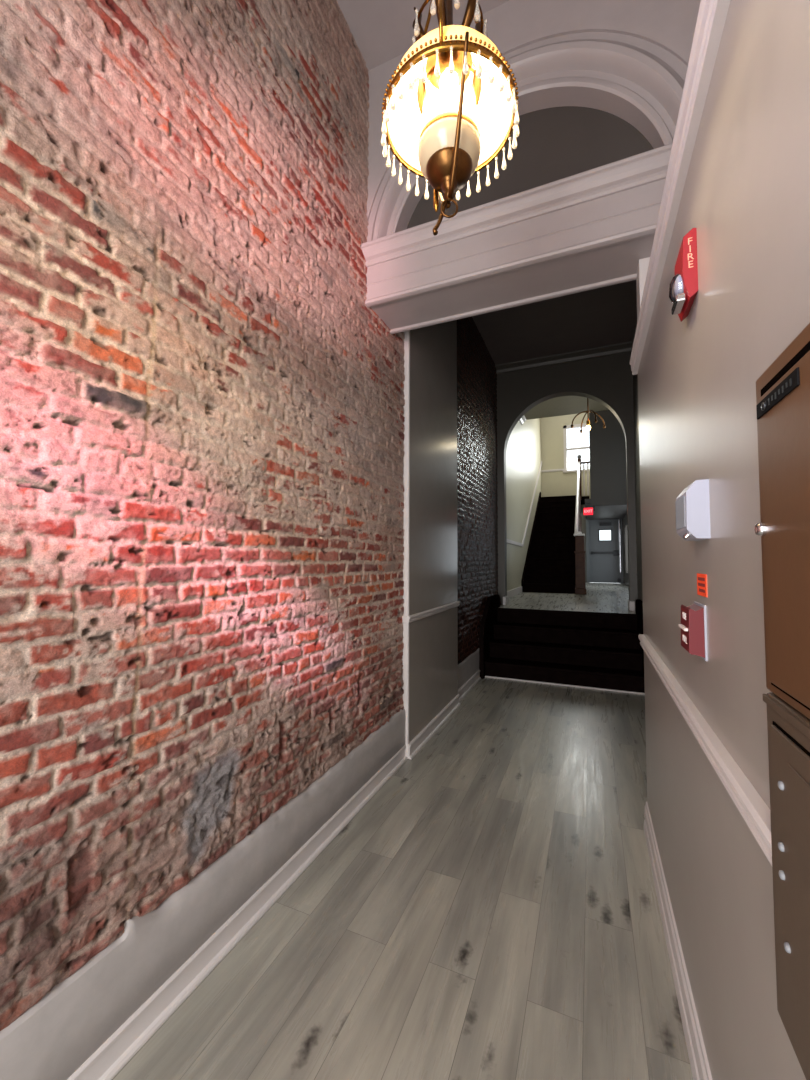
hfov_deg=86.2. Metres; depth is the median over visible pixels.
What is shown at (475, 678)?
baseboard
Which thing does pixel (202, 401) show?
wall
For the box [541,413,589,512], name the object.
wall
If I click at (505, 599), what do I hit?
baseboard
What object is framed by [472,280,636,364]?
ceiling
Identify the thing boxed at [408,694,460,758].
baseboard
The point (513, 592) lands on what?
baseboard
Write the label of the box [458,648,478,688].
trim
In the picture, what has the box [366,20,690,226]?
trim
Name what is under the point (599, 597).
floor
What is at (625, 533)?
wall
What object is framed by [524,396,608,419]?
ceiling
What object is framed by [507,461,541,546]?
trim
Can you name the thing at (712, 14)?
trim
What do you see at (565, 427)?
window
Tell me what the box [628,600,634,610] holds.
baseboard
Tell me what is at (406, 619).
trim
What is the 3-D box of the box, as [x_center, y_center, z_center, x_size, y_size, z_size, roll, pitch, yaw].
[0.751,-0.073,1.134,0.054,0.146,0.143,-1,-3,23]
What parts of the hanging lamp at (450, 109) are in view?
crown, hanging rod, hanging rod, crown, arm, lamp shade, bulb, stem, lamp shade, arm, crown, crown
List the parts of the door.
glass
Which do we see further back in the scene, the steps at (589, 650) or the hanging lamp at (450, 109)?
the steps at (589, 650)
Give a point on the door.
(602, 536)
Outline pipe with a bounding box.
[619,519,621,571]
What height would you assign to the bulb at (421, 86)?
0.129 m
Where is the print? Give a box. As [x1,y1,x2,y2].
[698,577,704,592]
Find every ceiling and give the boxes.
[337,0,509,70]
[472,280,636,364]
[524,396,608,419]
[585,499,626,519]
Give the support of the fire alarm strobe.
attached to the wall at (746, 193)
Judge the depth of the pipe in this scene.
13.09 m
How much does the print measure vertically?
0.038 m
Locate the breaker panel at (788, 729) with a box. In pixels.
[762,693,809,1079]
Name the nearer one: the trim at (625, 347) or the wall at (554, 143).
the wall at (554, 143)
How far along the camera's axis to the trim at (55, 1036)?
1.43 m
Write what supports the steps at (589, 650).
on the floor at (491, 911)
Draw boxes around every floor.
[111,677,692,1079]
[499,582,635,613]
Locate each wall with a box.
[0,0,404,1030]
[367,0,700,286]
[407,106,653,228]
[457,316,497,664]
[497,352,637,610]
[506,418,541,590]
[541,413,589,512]
[581,513,623,582]
[623,514,628,585]
[633,322,642,600]
[638,0,809,1079]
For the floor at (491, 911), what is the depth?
1.73 m
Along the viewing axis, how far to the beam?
2.52 m
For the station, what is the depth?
1.12 m
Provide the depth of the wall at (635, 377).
5.84 m
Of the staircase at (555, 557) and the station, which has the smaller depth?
the station
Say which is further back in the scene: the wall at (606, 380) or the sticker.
the wall at (606, 380)
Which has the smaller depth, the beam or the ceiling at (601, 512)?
the beam
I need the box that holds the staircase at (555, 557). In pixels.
[521,455,589,594]
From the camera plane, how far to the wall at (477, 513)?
5.55 m
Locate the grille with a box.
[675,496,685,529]
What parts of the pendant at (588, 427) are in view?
arm, rod, arm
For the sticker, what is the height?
0.058 m
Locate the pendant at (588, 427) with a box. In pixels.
[571,398,605,432]
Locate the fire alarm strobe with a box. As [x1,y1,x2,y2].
[669,228,697,321]
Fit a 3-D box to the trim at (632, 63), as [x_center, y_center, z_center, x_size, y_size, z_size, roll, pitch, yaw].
[0.638,-2.371,2.526,1.856,0.882,0.166,-1,-3,23]
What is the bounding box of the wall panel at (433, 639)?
[409,320,457,742]
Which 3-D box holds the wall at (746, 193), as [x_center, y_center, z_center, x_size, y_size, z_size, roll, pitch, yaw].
[0.712,0.211,0.512,0.360,2.630,4.120,-1,-3,23]
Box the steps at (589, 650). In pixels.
[479,595,644,694]
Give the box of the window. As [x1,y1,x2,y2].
[563,423,589,472]
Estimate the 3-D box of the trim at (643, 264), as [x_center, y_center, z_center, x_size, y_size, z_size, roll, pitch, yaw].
[1.502,-1.295,2.423,0.344,0.580,0.160,-1,-3,23]
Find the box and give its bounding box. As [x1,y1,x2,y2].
[675,479,710,540]
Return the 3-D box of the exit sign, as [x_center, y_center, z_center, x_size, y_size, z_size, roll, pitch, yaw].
[4.133,-0.663,9.716,0.225,0.210,0.183,-1,-3,23]
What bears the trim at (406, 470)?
attached to the wall at (202, 401)
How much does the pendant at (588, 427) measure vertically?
0.865 m
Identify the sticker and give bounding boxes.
[697,573,706,596]
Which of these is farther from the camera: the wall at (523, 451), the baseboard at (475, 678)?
the wall at (523, 451)
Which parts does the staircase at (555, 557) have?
handrail, post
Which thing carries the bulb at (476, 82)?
attached to the hanging lamp at (450, 109)
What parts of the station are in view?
pull handle, plate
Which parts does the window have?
meeting rail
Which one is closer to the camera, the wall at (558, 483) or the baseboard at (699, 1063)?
the baseboard at (699, 1063)
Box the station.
[678,601,707,660]
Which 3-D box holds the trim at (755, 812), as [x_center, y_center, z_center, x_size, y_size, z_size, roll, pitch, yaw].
[0.949,0.525,1.546,0.028,0.068,1.968,-1,-3,23]
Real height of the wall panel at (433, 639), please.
4.670 m
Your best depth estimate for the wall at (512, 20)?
2.43 m
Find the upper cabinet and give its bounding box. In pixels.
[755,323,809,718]
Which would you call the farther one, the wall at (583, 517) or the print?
the wall at (583, 517)
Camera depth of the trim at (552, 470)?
13.85 m
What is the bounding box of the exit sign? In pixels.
[584,505,594,514]
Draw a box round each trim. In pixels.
[0,708,405,1079]
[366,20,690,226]
[371,39,684,239]
[402,330,409,757]
[402,601,459,622]
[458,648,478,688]
[495,341,632,373]
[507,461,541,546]
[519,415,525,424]
[541,469,563,472]
[630,0,730,374]
[636,257,649,321]
[638,634,771,865]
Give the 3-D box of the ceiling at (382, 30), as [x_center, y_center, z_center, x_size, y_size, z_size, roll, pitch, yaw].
[-0.125,-3.321,0.920,2.390,0.100,4.200,-1,-3,23]
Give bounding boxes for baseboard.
[67,744,407,1079]
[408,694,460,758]
[458,670,480,701]
[503,596,507,604]
[507,586,521,597]
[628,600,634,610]
[644,802,712,1079]
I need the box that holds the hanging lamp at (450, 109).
[381,0,518,235]
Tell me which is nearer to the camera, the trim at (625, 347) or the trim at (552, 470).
the trim at (625, 347)
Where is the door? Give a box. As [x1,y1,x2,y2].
[586,519,622,582]
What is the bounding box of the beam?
[361,143,672,333]
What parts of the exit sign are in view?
lit panel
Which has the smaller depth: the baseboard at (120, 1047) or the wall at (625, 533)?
the baseboard at (120, 1047)

